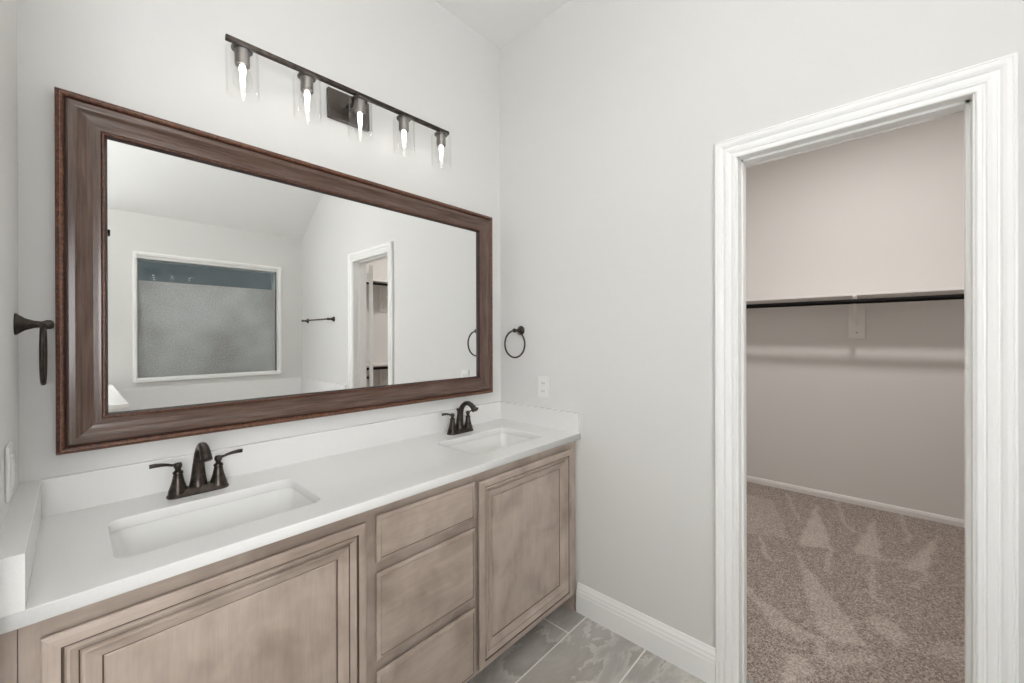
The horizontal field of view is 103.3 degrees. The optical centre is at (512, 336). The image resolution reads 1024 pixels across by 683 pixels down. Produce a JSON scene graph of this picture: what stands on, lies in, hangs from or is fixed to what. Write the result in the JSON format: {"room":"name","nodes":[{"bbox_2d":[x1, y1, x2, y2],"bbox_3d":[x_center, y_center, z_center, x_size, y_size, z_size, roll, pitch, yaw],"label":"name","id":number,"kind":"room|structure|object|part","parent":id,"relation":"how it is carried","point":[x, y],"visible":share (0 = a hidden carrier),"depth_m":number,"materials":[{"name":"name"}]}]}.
{"room":"bathroom","nodes":[
{"label":"bathroom","id":0,"kind":"room"},
{"bbox_2d":[0,0,18,531],"bbox_3d":[-1.107,-0.186,0.806,0.660,3.260,0.120,0,0,43],"label":"wall","id":1,"kind":"structure","parent":0,"point":[9,398],"depth_m":0.91,"materials":[{"name":"white paint"}]},
{"bbox_2d":[5,442,14,502],"bbox_3d":[-1.091,0.292,0.882,0.074,0.116,0.010,0,0,43],"label":"wall switch","id":2,"kind":"object","parent":1,"relation":"attached to","point":[9,456],"visible":1,"depth_m":0.86,"materials":[{"name":"white plastic"}]},
{"bbox_2d":[13,313,53,385],"bbox_3d":[-1.207,0.033,1.025,0.160,0.183,0.066,0,0,43],"label":"towel ring","id":3,"kind":"object","parent":1,"relation":"attached to","point":[20,324],"visible":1,"depth_m":1.00,"materials":[{"name":"brown metal"}]},
{"bbox_3d":[-1.207,-0.032,1.025,0.054,0.054,0.066,0,0,43],"label":"post","id":4,"kind":"part","parent":3,"relation":"part of","materials":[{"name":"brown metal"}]},
{"bbox_2d":[17,0,500,481],"bbox_3d":[-0.775,-0.188,1.741,0.120,3.260,1.945,0,0,43],"label":"wall","id":5,"kind":"structure","parent":0,"point":[170,60],"depth_m":1.48,"materials":[{"name":"white paint"}]},
{"bbox_2d":[41,401,500,517],"bbox_3d":[-0.675,0.434,1.746,0.022,0.102,1.765,0,0,43],"label":"backsplash","id":6,"kind":"structure","parent":5,"relation":"attached to","point":[66,493],"depth_m":1.43,"materials":[{"name":"white stone"}]},
{"bbox_2d":[54,86,492,454],"bbox_3d":[-0.686,-0.182,1.722,0.034,1.003,1.665,0,0,43],"label":"framed mirror","id":7,"kind":"object","parent":5,"relation":"attached to","point":[205,282],"visible":1,"depth_m":1.43,"materials":[{"name":"brown wood"}]},
{"bbox_2d":[107,139,476,412],"bbox_3d":[-0.697,-0.182,1.732,0.005,0.829,1.487,0,0,43],"label":"mirror glass","id":8,"kind":"object","parent":7,"relation":"attached to","point":[226,284],"depth_m":1.50,"materials":[{"name":"silver mirror"}]},
{"bbox_2d":[225,33,448,160],"bbox_3d":[-0.646,-0.923,1.685,0.147,0.202,0.923,0,1,43],"label":"vanity light","id":9,"kind":"object","parent":5,"relation":"attached to","point":[353,111],"visible":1,"depth_m":1.66,"materials":[{"name":"brown metal"}]},
{"bbox_2d":[234,46,249,69],"bbox_3d":[-0.908,-0.936,1.363,0.044,0.050,0.044,0,1,43],"label":"socket","id":10,"kind":"object","parent":9,"relation":"attached to","point":[241,53],"depth_m":1.35,"materials":[{"name":"silver metal"}]},
{"bbox_2d":[300,75,313,94],"bbox_3d":[-0.767,-0.941,1.515,0.044,0.050,0.044,0,1,43],"label":"socket","id":11,"kind":"object","parent":9,"relation":"attached to","point":[306,81],"depth_m":1.50,"materials":[{"name":"silver metal"}]},
{"bbox_3d":[-0.660,-0.977,1.688,0.083,0.042,0.028,0,1,43],"label":"arm","id":12,"kind":"part","parent":9,"relation":"part of","materials":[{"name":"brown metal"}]},
{"bbox_2d":[354,98,365,115],"bbox_3d":[-0.627,-0.946,1.667,0.044,0.050,0.044,0,1,43],"label":"socket","id":13,"kind":"object","parent":9,"relation":"attached to","point":[359,103],"depth_m":1.65,"materials":[{"name":"silver metal"}]},
{"bbox_2d":[399,117,408,132],"bbox_3d":[-0.487,-0.950,1.819,0.044,0.050,0.044,0,1,43],"label":"socket","id":14,"kind":"object","parent":9,"relation":"attached to","point":[403,121],"depth_m":1.80,"materials":[{"name":"silver metal"}]},
{"bbox_2d":[436,133,445,147],"bbox_3d":[-0.346,-0.955,1.971,0.044,0.050,0.044,0,1,43],"label":"socket","id":15,"kind":"object","parent":9,"relation":"attached to","point":[440,137],"depth_m":1.95,"materials":[{"name":"silver metal"}]},
{"bbox_2d":[434,0,570,48],"bbox_3d":[-0.015,-1.532,0.282,3.220,0.900,3.050,0,0,43],"label":"ceiling","id":16,"kind":"structure","parent":0,"point":[499,22],"depth_m":2.15,"materials":[{"name":"white paint"}]},
{"bbox_2d":[467,605,749,682],"bbox_3d":[0.071,1.411,0.282,3.100,0.060,3.150,0,0,43],"label":"floor","id":17,"kind":"structure","parent":0,"point":[566,646],"depth_m":1.73,"materials":[{"name":"grey tile"}]},
{"bbox_2d":[0,441,574,682],"bbox_3d":[-0.484,0.949,1.552,0.554,0.866,1.814,0,0,43],"label":"vanity cabinet","id":18,"kind":"object","parent":17,"relation":"on","point":[434,585],"visible":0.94,"depth_m":1.19,"materials":[{"name":"brown wood"}]},
{"bbox_3d":[-0.651,0.914,0.978,0.020,0.721,0.633,0,0,43],"label":"door","id":19,"kind":"part","parent":18,"relation":"part of","materials":[{"name":"beige wood"}]},
{"bbox_2d":[0,401,580,634],"bbox_3d":[-0.483,0.449,1.555,0.565,0.132,1.829,0,0,43],"label":"countertop","id":20,"kind":"structure","parent":18,"relation":"on","point":[57,557],"depth_m":1.20,"materials":[{"name":"white stone"}]},
{"bbox_2d":[149,442,242,499],"bbox_3d":[-0.985,0.404,1.271,0.176,0.165,0.176,0,0,-4],"label":"faucet","id":21,"kind":"object","parent":20,"relation":"on","point":[198,484],"visible":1,"depth_m":1.26,"materials":[{"name":"brown metal"}]},
{"bbox_3d":[-1.044,0.385,1.212,0.009,0.021,0.063,0,0,41],"label":"lever","id":22,"kind":"part","parent":21,"relation":"part of","materials":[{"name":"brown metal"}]},
{"bbox_3d":[-1.022,0.430,1.240,0.050,0.094,0.050,0,0,43],"label":"handle","id":23,"kind":"part","parent":21,"relation":"part of","materials":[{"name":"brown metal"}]},
{"bbox_3d":[-0.987,0.476,1.277,0.054,0.021,0.158,0,0,43],"label":"deck plate","id":24,"kind":"part","parent":21,"relation":"part of","materials":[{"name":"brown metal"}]},
{"bbox_3d":[-0.954,0.398,1.246,0.157,0.154,0.054,0,0,43],"label":"spout","id":25,"kind":"part","parent":21,"relation":"part of","materials":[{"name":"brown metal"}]},
{"bbox_3d":[-0.953,0.430,1.314,0.050,0.094,0.050,0,0,43],"label":"handle","id":26,"kind":"part","parent":21,"relation":"part of","materials":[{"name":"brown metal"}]},
{"bbox_3d":[-0.928,0.385,1.338,0.009,0.021,0.063,0,0,44],"label":"lever","id":27,"kind":"part","parent":21,"relation":"part of","materials":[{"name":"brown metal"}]},
{"bbox_2d":[110,488,312,557],"bbox_3d":[-0.813,0.594,1.137,0.338,0.155,0.504,0,0,43],"label":"sink","id":28,"kind":"object","parent":20,"relation":"in","point":[150,536],"visible":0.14,"depth_m":1.21,"materials":[{"name":"white ceramic"}]},
{"bbox_2d":[442,401,477,434],"bbox_3d":[-0.261,0.401,2.055,0.176,0.165,0.176,0,0,-4],"label":"faucet","id":29,"kind":"object","parent":20,"relation":"on","point":[459,427],"visible":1,"depth_m":2.04,"materials":[{"name":"brown metal"}]},
{"bbox_3d":[-0.298,0.427,2.024,0.050,0.094,0.050,0,0,43],"label":"handle","id":30,"kind":"part","parent":29,"relation":"part of","materials":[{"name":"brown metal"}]},
{"bbox_3d":[-0.264,0.473,2.061,0.054,0.021,0.158,0,0,43],"label":"deck plate","id":31,"kind":"part","parent":29,"relation":"part of","materials":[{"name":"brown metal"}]},
{"bbox_3d":[-0.230,0.395,2.030,0.157,0.154,0.054,0,0,43],"label":"spout","id":32,"kind":"part","parent":29,"relation":"part of","materials":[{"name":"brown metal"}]},
{"bbox_3d":[-0.229,0.427,2.099,0.050,0.094,0.050,0,0,43],"label":"handle","id":33,"kind":"part","parent":29,"relation":"part of","materials":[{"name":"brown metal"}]},
{"bbox_2d":[448,433,531,453],"bbox_3d":[-0.096,0.591,1.914,0.338,0.155,0.502,0,0,43],"label":"sink","id":34,"kind":"object","parent":20,"relation":"in","point":[498,441],"visible":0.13,"depth_m":2.08,"materials":[{"name":"white ceramic"}]},
{"bbox_3d":[-0.276,1.147,1.381,0.010,0.252,0.401,0,0,43],"label":"drawer","id":35,"kind":"part","parent":18,"relation":"part of","materials":[{"name":"beige wood"}]},
{"bbox_3d":[-0.277,0.853,1.381,0.010,0.268,0.401,0,0,43],"label":"drawer","id":36,"kind":"part","parent":18,"relation":"part of","materials":[{"name":"beige wood"}]},
{"bbox_3d":[-0.277,0.616,1.381,0.010,0.142,0.401,0,0,43],"label":"drawer","id":37,"kind":"part","parent":18,"relation":"part of","materials":[{"name":"beige wood"}]},
{"bbox_3d":[0.080,0.911,1.770,0.020,0.721,0.613,0,0,43],"label":"door","id":38,"kind":"part","parent":18,"relation":"part of","materials":[{"name":"beige wood"}]},
{"bbox_3d":[0.120,1.337,2.218,0.525,0.084,0.017,0,0,43],"label":"panel","id":39,"kind":"part","parent":18,"relation":"part of","materials":[{"name":"beige wood"}]},
{"bbox_2d":[500,0,1023,682],"bbox_3d":[1.116,-0.193,1.394,3.370,3.260,0.110,0,0,43],"label":"wall","id":40,"kind":"structure","parent":0,"point":[613,113],"depth_m":1.79,"materials":[{"name":"white paint"}]},
{"bbox_2d":[504,326,525,357],"bbox_3d":[0.028,0.028,2.279,0.160,0.183,0.066,0,0,43],"label":"towel ring","id":41,"kind":"object","parent":40,"relation":"attached to","point":[520,330],"visible":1,"depth_m":2.28,"materials":[{"name":"brown metal"}]},
{"bbox_3d":[0.028,-0.037,2.279,0.054,0.054,0.066,0,0,43],"label":"post","id":42,"kind":"part","parent":41,"relation":"part of","materials":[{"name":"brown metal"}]},
{"bbox_2d":[538,376,548,398],"bbox_3d":[0.168,0.271,2.189,0.074,0.116,0.008,0,0,43],"label":"wall outlet","id":43,"kind":"object","parent":40,"relation":"attached to","point":[543,382],"visible":1,"depth_m":2.19,"materials":[{"name":"white plastic"}]},
{"bbox_2d":[576,582,715,682],"bbox_3d":[0.565,1.307,1.820,0.649,0.142,0.018,0,0,43],"label":"baseboard","id":44,"kind":"structure","parent":40,"relation":"attached to","point":[689,654],"depth_m":1.78,"materials":[{"name":"white paint"}]},
{"bbox_2d":[714,52,1018,682],"bbox_3d":[1.119,0.309,1.386,0.754,2.137,0.137,0,0,43],"label":"door frame","id":45,"kind":"structure","parent":40,"relation":"attached to","point":[994,83],"depth_m":1.16,"materials":[{"name":"white paint"}]},
{"bbox_2d":[746,113,964,519],"bbox_3d":[2.916,-0.205,3.256,2.850,3.250,0.120,0,0,43],"label":"wall","id":46,"kind":"structure","parent":0,"point":[879,417],"depth_m":3.27,"materials":[{"name":"white paint"}]},
{"bbox_2d":[746,287,963,303],"bbox_3d":[2.662,-0.323,3.209,2.340,0.020,0.295,0,0,43],"label":"closet shelf","id":47,"kind":"object","parent":46,"relation":"attached to","point":[954,289],"visible":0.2,"depth_m":3.09,"materials":[{"name":"white paint"}]},
{"bbox_2d":[747,475,964,527],"bbox_3d":[2.875,1.335,3.209,2.650,0.060,0.014,0,0,43],"label":"baseboard","id":48,"kind":"structure","parent":46,"relation":"attached to","point":[838,497],"depth_m":3.25,"materials":[{"name":"white paint"}]},
{"bbox_2d":[849,295,865,338],"bbox_3d":[2.679,-0.149,3.161,0.104,0.327,0.342,0,0,43],"label":"bracket","id":49,"kind":"object","parent":46,"relation":"attached to","point":[857,330],"visible":0.83,"depth_m":3.26,"materials":[{"name":"white metal"}]},
{"bbox_2d":[746,294,963,308],"bbox_3d":[2.546,-0.267,3.077,2.350,0.036,0.036,0,0,43],"label":"hanging rod","id":50,"kind":"object","parent":49,"relation":"attached to","point":[950,296],"visible":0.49,"depth_m":3.01,"materials":[{"name":"black metal"}]},
{"bbox_3d":[2.673,-0.188,3.155,0.024,0.246,0.326,0,0,43],"label":"arm","id":51,"kind":"part","parent":49,"relation":"part of","materials":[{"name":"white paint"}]},
{"bbox_3d":[1.199,-0.170,1.396,2.650,3.094,0.006,0,0,43],"label":"wall","id":52,"kind":"structure","parent":0,"visible":0},
{"bbox_2d":[746,110,963,167],"bbox_3d":[1.170,0.309,1.442,0.754,2.137,0.019,0,0,43],"label":"trim","id":53,"kind":"structure","parent":52,"relation":"attached to","point":[962,111],"depth_m":1.39,"materials":[{"name":"white paint"}]},
{"bbox_3d":[2.037,1.399,2.301,2.650,0.050,2.485,0,0,43],"label":"floor","id":54,"kind":"structure","parent":0,"visible":0},
{"bbox_2d":[746,482,964,682],"bbox_3d":[2.037,1.362,2.301,2.650,0.001,2.485,0,0,43],"label":"floor","id":55,"kind":"structure","parent":54,"relation":"on","point":[838,591],"depth_m":2.15,"materials":[{"name":"beige carpet"}]}
]}

